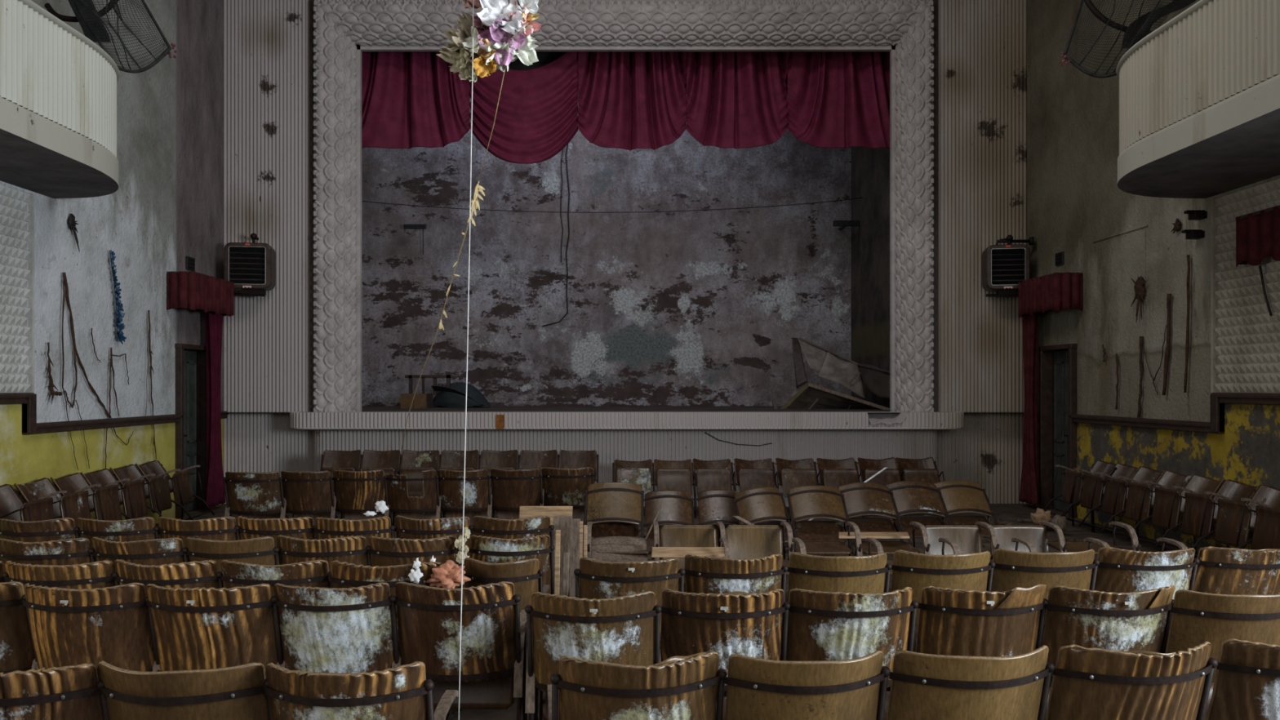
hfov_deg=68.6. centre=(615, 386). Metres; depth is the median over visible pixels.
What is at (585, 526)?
board
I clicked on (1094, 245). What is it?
trim
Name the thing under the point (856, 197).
cable
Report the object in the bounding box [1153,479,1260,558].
seat
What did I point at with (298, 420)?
stage lip
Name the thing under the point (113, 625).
seat
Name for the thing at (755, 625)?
seat
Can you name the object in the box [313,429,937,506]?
apron
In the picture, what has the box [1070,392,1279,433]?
trim
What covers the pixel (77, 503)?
seat
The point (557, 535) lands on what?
board
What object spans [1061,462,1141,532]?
seat
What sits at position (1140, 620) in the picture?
seat
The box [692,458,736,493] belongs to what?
seat
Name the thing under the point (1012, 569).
seat
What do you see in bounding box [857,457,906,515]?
seat
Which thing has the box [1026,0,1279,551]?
wall
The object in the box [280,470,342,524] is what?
seat
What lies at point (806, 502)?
seat
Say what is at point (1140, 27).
fan
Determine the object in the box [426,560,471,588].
flower
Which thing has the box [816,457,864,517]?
seat
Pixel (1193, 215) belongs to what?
iron bracket
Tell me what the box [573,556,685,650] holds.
seat
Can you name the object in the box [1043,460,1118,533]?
seat
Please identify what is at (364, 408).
floor
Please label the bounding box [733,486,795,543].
seat
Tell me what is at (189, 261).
air vent
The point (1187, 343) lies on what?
strip
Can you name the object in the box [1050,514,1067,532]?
dry leaf
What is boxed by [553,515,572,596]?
board
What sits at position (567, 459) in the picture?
seat
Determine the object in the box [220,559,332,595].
seat
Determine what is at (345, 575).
seat
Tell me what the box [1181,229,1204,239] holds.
iron bracket
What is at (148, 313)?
vine
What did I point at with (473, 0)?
string
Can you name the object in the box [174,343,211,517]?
door
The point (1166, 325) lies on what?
cord
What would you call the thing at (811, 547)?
seat
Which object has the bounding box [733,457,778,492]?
seat
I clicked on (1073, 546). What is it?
seat
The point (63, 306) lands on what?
vine
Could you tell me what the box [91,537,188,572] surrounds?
seat
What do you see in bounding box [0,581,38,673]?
seat
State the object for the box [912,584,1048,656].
seat
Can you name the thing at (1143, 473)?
seat
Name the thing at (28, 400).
trim
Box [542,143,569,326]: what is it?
cable
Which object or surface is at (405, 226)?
wall bracket
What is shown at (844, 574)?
seat
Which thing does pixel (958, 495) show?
seat
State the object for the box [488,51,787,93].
drape
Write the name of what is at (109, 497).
seat
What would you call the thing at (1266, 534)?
seat
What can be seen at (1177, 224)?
dried plant
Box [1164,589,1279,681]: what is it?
seat
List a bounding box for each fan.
[44,0,177,73]
[1058,0,1195,78]
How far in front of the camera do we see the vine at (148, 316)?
10.84 m
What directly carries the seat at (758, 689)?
on the floor at (1006, 512)
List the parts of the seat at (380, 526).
frame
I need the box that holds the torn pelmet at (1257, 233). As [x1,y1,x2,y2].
[1235,204,1279,266]
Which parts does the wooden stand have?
rail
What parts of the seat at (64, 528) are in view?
frame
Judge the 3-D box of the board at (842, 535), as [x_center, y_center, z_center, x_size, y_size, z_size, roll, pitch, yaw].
[1.955,1.129,7.100,0.574,0.019,0.200,0,0,0]
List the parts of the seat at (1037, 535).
armrest, frame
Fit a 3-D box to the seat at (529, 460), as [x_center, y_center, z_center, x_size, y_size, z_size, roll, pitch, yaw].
[-0.960,1.224,11.925,0.586,0.818,0.373,0,0,16]
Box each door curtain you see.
[204,311,226,507]
[1019,311,1039,505]
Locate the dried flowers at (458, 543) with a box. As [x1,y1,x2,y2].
[454,527,470,564]
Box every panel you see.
[0,183,34,392]
[1210,177,1279,393]
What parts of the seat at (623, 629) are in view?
armrest, frame, number plate, armrest, frame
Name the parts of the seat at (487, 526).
frame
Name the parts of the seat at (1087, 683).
frame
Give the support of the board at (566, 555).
on the floor at (1006, 512)
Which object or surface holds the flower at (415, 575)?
attached to the seat at (345, 575)
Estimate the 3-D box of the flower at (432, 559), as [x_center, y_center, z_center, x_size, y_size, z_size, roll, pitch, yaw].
[-0.837,0.807,4.300,0.029,0.063,0.020,0,0,-14]
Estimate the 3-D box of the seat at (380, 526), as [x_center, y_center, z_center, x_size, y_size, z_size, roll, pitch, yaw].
[-1.613,1.216,5.944,0.501,0.836,0.544,0,0,0]
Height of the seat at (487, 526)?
0.833 m
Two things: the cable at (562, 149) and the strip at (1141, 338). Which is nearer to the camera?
the strip at (1141, 338)
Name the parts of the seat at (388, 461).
backrest, frame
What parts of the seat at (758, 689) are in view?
frame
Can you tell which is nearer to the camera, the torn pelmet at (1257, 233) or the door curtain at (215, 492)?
the torn pelmet at (1257, 233)
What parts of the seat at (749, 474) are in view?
frame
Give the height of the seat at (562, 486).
0.834 m
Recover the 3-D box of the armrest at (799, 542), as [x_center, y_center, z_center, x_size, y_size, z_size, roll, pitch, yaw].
[0.962,1.322,6.115,0.522,0.624,0.490,0,0,0]
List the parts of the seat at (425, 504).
backrest, armrest, frame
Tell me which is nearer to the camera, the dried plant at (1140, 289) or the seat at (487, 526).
the seat at (487, 526)
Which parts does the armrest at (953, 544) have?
frame, armrest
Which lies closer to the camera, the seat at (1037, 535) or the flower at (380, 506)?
the flower at (380, 506)
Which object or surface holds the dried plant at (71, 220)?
attached to the wall at (166, 207)
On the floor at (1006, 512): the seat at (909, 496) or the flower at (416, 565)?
the seat at (909, 496)
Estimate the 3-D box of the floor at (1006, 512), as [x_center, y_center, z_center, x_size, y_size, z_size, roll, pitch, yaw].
[0.135,1.630,4.670,12.770,0.001,17.340,0,0,0]
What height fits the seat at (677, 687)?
0.840 m
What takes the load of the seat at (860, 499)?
on the floor at (1006, 512)
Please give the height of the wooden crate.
0.295 m
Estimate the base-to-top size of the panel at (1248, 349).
1.850 m
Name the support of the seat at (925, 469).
on the floor at (1006, 512)
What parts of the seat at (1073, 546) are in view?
armrest, frame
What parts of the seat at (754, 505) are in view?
frame, backrest, frame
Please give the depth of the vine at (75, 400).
9.53 m
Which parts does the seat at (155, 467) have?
backrest, frame, armrest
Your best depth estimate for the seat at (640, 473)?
11.77 m
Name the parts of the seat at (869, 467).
backrest, frame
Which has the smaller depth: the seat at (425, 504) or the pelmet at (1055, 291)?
the seat at (425, 504)
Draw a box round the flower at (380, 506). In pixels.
[374,500,389,514]
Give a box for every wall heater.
[223,232,275,296]
[982,235,1033,297]
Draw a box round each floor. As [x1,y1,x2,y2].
[155,503,1198,719]
[221,405,1023,413]
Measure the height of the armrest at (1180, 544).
0.624 m
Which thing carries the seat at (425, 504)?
on the floor at (1006, 512)
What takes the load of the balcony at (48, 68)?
attached to the wall at (166, 207)
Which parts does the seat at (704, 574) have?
frame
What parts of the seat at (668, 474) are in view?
backrest, frame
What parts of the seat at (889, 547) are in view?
armrest, frame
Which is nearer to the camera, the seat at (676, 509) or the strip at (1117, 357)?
the seat at (676, 509)
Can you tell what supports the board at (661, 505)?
on the floor at (1006, 512)
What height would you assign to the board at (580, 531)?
0.728 m
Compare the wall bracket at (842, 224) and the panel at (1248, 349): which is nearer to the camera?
the panel at (1248, 349)
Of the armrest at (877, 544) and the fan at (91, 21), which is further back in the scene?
the fan at (91, 21)
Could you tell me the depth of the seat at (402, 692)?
2.68 m
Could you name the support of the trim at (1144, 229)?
attached to the wall at (1074, 197)
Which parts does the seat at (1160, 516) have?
armrest, frame, backrest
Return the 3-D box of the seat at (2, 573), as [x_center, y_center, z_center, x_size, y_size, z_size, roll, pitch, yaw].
[-3.087,1.217,4.494,0.562,0.834,0.546,0,0,0]
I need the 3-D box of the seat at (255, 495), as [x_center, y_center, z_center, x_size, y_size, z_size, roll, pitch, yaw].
[-3.445,1.217,9.044,0.570,0.833,0.546,0,0,0]
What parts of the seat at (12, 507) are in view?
backrest, frame, frame, armrest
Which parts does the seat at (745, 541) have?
armrest, frame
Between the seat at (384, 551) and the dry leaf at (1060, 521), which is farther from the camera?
the dry leaf at (1060, 521)
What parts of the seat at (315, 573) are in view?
frame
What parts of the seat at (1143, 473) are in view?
armrest, frame, backrest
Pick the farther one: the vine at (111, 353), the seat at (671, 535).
the vine at (111, 353)
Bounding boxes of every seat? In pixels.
[0,484,67,521]
[0,517,79,542]
[0,537,95,572]
[0,560,8,582]
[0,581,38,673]
[0,662,109,719]
[4,560,119,589]
[13,477,104,526]
[22,582,161,675]
[49,472,134,520]
[76,516,159,547]
[80,468,162,519]
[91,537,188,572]
[97,660,271,719]
[109,464,193,533]
[115,559,223,593]
[134,460,214,519]
[146,582,285,679]
[157,515,240,547]
[185,536,279,583]
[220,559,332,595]
[222,471,293,524]
[236,515,316,546]
[262,661,458,719]
[274,582,401,673]
[276,534,371,571]
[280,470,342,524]
[313,515,395,546]
[315,449,362,492]
[328,560,462,719]
[332,469,395,536]
[360,449,402,488]
[367,534,465,588]
[386,469,444,527]
[394,515,474,565]
[395,581,527,719]
[400,449,441,491]
[437,468,494,525]
[440,449,480,471]
[463,557,550,719]
[467,533,555,594]
[471,515,555,554]
[480,449,519,487]
[489,468,544,519]
[520,449,559,474]
[524,591,662,719]
[542,466,595,524]
[547,651,727,719]
[559,449,599,483]
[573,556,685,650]
[582,482,644,556]
[586,521,659,560]
[612,458,654,495]
[644,489,694,548]
[653,458,697,518]
[660,521,725,568]
[661,588,790,696]
[684,553,787,602]
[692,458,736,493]
[696,489,739,546]
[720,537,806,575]
[722,649,890,719]
[725,521,794,590]
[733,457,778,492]
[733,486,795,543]
[774,457,822,497]
[785,551,892,602]
[786,485,856,555]
[786,521,862,555]
[786,586,918,691]
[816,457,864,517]
[837,482,912,545]
[851,521,930,554]
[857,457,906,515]
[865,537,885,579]
[883,644,1054,719]
[884,549,995,624]
[885,480,951,537]
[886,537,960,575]
[894,457,944,483]
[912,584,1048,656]
[924,521,999,559]
[933,480,999,536]
[986,547,1099,624]
[990,521,1067,555]
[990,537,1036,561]
[1041,585,1174,687]
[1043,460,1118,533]
[1044,641,1217,719]
[1047,521,1141,554]
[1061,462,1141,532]
[1078,466,1166,533]
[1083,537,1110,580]
[1089,546,1199,599]
[1100,470,1193,542]
[1125,474,1225,551]
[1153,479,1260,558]
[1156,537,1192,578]
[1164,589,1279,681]
[1191,484,1279,556]
[1193,546,1279,594]
[1203,638,1279,719]
[1235,497,1279,550]
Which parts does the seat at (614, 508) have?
frame, backrest, frame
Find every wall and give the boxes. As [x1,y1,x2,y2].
[0,0,223,524]
[223,0,1026,503]
[361,97,851,405]
[851,146,889,408]
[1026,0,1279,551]
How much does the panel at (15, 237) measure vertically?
1.850 m
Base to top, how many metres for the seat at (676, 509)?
0.685 m
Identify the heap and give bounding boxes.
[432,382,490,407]
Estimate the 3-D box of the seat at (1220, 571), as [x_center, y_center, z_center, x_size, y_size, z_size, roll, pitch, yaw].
[3.200,1.216,4.882,0.546,0.835,0.547,0,0,0]
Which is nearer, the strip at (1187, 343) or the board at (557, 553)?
the board at (557, 553)
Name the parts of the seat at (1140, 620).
number plate, frame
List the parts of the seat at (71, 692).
frame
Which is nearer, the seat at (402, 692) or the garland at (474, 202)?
the seat at (402, 692)
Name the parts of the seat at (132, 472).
backrest, frame, armrest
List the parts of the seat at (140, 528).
frame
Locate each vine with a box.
[46,342,62,403]
[62,272,111,417]
[62,276,65,395]
[64,350,77,408]
[64,395,78,470]
[75,400,89,468]
[90,328,101,362]
[104,347,111,468]
[110,350,119,415]
[110,415,133,444]
[112,353,128,384]
[145,315,149,416]
[147,310,156,459]
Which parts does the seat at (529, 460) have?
frame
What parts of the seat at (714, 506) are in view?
backrest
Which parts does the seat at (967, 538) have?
armrest, frame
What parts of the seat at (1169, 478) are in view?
armrest, frame, backrest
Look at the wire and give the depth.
12.68 m
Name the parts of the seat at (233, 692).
frame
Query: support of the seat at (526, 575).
on the floor at (1006, 512)
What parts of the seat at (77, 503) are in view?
backrest, frame, armrest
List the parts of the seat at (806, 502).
frame, backrest, frame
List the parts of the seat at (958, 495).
backrest, frame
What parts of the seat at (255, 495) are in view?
armrest, frame, backrest, armrest, frame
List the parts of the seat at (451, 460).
frame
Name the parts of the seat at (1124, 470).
frame, backrest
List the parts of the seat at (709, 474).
frame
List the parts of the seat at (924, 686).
frame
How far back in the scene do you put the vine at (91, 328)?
9.71 m
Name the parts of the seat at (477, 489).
backrest, armrest, frame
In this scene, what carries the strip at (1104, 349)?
attached to the wall at (1074, 197)
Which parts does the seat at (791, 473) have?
backrest, frame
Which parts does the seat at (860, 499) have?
backrest, frame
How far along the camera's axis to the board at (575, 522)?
6.37 m
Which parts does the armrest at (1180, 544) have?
frame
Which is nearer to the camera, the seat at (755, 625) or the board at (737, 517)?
the seat at (755, 625)
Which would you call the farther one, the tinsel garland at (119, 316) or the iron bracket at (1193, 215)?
the tinsel garland at (119, 316)
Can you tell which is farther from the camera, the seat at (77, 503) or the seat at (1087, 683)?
the seat at (77, 503)
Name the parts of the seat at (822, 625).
number plate, frame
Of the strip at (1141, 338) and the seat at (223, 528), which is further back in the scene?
the strip at (1141, 338)
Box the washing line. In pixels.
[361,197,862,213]
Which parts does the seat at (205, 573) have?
frame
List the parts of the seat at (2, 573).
backrest, frame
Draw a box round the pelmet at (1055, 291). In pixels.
[1017,272,1082,317]
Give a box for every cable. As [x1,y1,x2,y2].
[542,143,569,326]
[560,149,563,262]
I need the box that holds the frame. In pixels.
[315,2,932,412]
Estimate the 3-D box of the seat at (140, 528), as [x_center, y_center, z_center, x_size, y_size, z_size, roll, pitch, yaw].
[-3.064,1.216,5.916,0.511,0.835,0.547,0,0,0]
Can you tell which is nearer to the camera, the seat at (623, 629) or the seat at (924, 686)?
the seat at (924, 686)
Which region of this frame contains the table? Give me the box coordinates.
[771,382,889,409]
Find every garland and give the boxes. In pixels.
[109,249,126,344]
[400,70,505,458]
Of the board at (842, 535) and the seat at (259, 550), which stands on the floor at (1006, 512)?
the seat at (259, 550)
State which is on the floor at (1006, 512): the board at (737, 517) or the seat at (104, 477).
the seat at (104, 477)
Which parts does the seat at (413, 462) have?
backrest, frame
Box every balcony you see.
[0,0,119,198]
[1115,0,1279,198]
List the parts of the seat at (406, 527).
frame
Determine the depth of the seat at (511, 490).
9.13 m
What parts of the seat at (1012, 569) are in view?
frame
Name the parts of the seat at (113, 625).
number plate, frame, armrest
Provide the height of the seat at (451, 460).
0.817 m
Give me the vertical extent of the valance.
0.470 m
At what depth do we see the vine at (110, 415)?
10.25 m
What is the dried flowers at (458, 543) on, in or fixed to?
attached to the seat at (384, 551)
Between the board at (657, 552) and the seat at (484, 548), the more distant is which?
the board at (657, 552)
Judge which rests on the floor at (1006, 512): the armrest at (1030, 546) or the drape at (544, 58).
the armrest at (1030, 546)
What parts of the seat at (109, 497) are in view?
backrest, frame, armrest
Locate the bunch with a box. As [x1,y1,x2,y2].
[436,0,541,82]
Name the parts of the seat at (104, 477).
backrest, frame, armrest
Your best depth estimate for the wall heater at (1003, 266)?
12.62 m
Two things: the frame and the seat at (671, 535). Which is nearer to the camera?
the seat at (671, 535)
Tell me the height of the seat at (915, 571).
0.834 m
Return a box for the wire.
[705,432,772,445]
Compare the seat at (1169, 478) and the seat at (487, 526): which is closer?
the seat at (487, 526)
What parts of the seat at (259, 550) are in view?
frame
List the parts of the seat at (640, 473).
frame, backrest, frame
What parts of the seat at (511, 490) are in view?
frame, armrest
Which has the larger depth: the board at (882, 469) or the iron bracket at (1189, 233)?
the board at (882, 469)
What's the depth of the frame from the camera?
12.91 m
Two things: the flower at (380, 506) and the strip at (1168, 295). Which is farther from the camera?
the strip at (1168, 295)
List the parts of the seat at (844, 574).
frame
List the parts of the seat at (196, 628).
number plate, frame, armrest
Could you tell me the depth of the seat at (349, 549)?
4.99 m
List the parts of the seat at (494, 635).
backrest, frame, armrest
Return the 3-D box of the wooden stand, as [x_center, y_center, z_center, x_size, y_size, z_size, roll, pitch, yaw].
[-3.211,0.123,16.030,0.768,0.629,0.060,0,0,0]
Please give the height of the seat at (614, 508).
0.750 m
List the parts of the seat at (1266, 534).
frame, armrest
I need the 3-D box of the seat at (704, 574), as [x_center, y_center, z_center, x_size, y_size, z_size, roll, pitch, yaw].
[0.575,1.216,4.652,0.510,0.834,0.551,0,0,0]
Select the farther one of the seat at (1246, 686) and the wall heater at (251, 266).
the wall heater at (251, 266)
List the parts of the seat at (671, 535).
frame, armrest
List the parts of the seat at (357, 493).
backrest, armrest, frame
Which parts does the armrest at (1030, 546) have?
frame, armrest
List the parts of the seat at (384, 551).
frame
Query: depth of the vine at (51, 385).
8.96 m
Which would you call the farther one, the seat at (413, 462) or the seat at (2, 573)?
the seat at (413, 462)
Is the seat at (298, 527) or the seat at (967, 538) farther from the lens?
the seat at (967, 538)
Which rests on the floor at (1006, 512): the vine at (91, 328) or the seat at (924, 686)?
the seat at (924, 686)
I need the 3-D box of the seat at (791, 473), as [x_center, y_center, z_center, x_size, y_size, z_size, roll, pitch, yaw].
[2.294,1.273,11.739,0.525,0.715,0.656,0,0,1]
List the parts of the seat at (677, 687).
armrest, frame, frame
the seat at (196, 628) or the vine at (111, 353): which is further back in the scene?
the vine at (111, 353)
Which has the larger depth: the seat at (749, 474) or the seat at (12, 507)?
the seat at (749, 474)
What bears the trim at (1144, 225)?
attached to the wall at (1074, 197)
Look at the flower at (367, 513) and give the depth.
6.09 m
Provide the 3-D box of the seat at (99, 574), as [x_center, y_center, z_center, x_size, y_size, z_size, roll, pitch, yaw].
[-2.568,1.217,4.493,0.538,0.833,0.549,0,0,0]
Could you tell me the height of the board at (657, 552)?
0.043 m
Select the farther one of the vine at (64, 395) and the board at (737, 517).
the vine at (64, 395)
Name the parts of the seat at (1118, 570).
frame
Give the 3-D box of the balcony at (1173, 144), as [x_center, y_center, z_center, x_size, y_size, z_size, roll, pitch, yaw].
[5.027,-2.349,6.147,1.385,1.058,5.895,0,0,0]
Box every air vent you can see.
[185,256,195,271]
[1055,251,1064,266]
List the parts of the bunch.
flower, flower, flower, flower, flower, flower, flower, flower, flower, flower, flower, flower, flower, flower, flower, flower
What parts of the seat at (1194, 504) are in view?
armrest, frame, backrest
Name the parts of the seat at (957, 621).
number plate, frame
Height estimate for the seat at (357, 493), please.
0.834 m
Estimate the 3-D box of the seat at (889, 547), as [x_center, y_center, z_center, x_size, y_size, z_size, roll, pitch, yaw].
[2.016,1.322,6.865,0.467,0.624,0.490,0,0,0]
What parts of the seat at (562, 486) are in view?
backrest, frame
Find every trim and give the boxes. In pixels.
[0,392,228,435]
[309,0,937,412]
[496,414,503,429]
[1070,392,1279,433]
[1092,224,1148,242]
[1093,243,1095,411]
[1143,228,1146,413]
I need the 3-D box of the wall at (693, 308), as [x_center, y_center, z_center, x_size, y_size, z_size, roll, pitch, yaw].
[-0.315,-2.855,17.000,9.170,6.430,0.001,0,0,0]
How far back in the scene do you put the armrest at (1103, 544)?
6.17 m
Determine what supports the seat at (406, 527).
on the floor at (1006, 512)
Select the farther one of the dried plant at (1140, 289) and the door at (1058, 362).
the door at (1058, 362)
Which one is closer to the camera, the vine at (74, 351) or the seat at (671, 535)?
the seat at (671, 535)
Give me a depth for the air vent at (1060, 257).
12.02 m
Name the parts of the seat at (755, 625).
number plate, frame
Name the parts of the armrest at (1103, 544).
frame, armrest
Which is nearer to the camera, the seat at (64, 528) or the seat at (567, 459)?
the seat at (64, 528)
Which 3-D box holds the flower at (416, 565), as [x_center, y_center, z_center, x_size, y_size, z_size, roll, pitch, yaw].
[-0.895,0.800,4.220,0.039,0.059,0.025,0,0,0]
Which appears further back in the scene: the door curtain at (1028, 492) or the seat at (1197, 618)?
the door curtain at (1028, 492)
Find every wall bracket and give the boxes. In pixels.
[403,224,426,254]
[832,220,860,230]
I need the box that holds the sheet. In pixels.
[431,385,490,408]
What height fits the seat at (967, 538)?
0.624 m
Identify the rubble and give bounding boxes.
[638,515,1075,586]
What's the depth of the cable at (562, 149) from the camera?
16.98 m
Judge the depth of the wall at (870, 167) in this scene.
15.65 m
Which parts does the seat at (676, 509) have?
backrest, frame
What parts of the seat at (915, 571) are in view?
frame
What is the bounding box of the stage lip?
[289,411,964,429]
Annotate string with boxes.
[457,0,474,719]
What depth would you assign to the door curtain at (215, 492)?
12.18 m
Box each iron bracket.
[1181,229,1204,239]
[1183,209,1207,220]
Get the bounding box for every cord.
[1142,324,1166,381]
[1258,265,1272,315]
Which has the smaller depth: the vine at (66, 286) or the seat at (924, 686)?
the seat at (924, 686)
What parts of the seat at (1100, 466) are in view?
armrest, frame, armrest, frame, backrest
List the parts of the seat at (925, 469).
frame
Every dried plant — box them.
[67,213,79,252]
[1130,275,1146,321]
[1171,217,1181,233]
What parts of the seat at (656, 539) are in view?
frame, armrest, armrest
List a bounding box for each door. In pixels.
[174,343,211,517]
[1039,343,1077,517]
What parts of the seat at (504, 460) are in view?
backrest, frame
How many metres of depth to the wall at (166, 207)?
10.63 m
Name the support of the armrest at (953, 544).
on the floor at (1006, 512)
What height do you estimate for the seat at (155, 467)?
0.777 m
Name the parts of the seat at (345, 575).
backrest, frame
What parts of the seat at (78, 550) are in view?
frame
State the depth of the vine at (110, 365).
10.03 m
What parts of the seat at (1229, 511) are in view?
armrest, frame, backrest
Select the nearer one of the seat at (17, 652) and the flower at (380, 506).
the seat at (17, 652)
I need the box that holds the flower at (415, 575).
[408,568,423,583]
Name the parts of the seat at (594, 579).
frame, frame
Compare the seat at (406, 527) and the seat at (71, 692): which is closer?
the seat at (71, 692)
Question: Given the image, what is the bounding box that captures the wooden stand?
[404,374,450,395]
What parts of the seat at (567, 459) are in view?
frame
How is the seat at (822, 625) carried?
on the floor at (1006, 512)
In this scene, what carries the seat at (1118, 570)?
on the floor at (1006, 512)
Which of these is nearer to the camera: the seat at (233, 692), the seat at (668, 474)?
the seat at (233, 692)
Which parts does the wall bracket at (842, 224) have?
wall arm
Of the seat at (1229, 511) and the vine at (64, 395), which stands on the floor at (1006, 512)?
the seat at (1229, 511)
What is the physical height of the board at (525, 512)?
0.777 m
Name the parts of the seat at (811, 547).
armrest, frame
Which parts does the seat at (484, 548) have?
frame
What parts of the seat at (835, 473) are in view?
backrest, frame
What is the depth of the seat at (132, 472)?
10.18 m
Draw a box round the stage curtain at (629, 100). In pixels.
[361,51,889,164]
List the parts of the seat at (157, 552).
frame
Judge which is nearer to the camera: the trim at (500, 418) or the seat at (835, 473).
the seat at (835, 473)
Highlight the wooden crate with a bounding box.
[400,393,432,408]
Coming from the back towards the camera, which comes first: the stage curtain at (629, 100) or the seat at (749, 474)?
the stage curtain at (629, 100)
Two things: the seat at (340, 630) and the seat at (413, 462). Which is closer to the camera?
the seat at (340, 630)
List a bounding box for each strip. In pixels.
[1102,344,1106,361]
[1115,353,1119,409]
[1137,336,1143,417]
[1162,293,1171,395]
[1183,254,1190,392]
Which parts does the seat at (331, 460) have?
frame, backrest, frame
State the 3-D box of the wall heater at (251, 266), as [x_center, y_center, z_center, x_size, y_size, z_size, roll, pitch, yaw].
[-4.964,-1.647,12.740,0.611,0.862,0.361,0,0,-8]
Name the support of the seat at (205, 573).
on the floor at (1006, 512)
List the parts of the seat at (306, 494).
backrest, armrest, frame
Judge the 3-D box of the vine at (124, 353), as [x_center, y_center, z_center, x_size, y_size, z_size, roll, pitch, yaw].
[-5.409,-0.191,10.243,0.020,0.344,0.356,0,0,0]
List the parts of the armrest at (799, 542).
armrest, frame, armrest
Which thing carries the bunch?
hanging from the ceiling
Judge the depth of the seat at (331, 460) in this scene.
12.03 m
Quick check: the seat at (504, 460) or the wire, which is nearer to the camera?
the seat at (504, 460)
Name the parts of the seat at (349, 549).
frame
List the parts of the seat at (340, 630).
frame, armrest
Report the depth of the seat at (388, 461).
12.03 m
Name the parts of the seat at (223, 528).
frame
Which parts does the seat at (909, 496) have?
backrest, frame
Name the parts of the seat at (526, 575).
backrest, frame, armrest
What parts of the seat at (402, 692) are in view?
frame, armrest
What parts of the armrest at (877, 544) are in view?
frame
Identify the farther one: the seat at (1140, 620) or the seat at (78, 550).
the seat at (78, 550)
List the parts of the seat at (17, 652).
frame, armrest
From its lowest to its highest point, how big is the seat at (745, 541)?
0.624 m
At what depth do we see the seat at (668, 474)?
11.72 m
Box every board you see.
[519,506,573,524]
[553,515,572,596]
[554,551,559,595]
[555,529,560,551]
[561,552,568,596]
[568,518,580,596]
[578,520,582,568]
[583,524,587,557]
[644,503,662,538]
[651,546,724,557]
[732,515,754,524]
[808,467,886,520]
[838,532,910,538]
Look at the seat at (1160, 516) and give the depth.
8.94 m
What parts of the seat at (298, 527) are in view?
frame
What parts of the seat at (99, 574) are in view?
frame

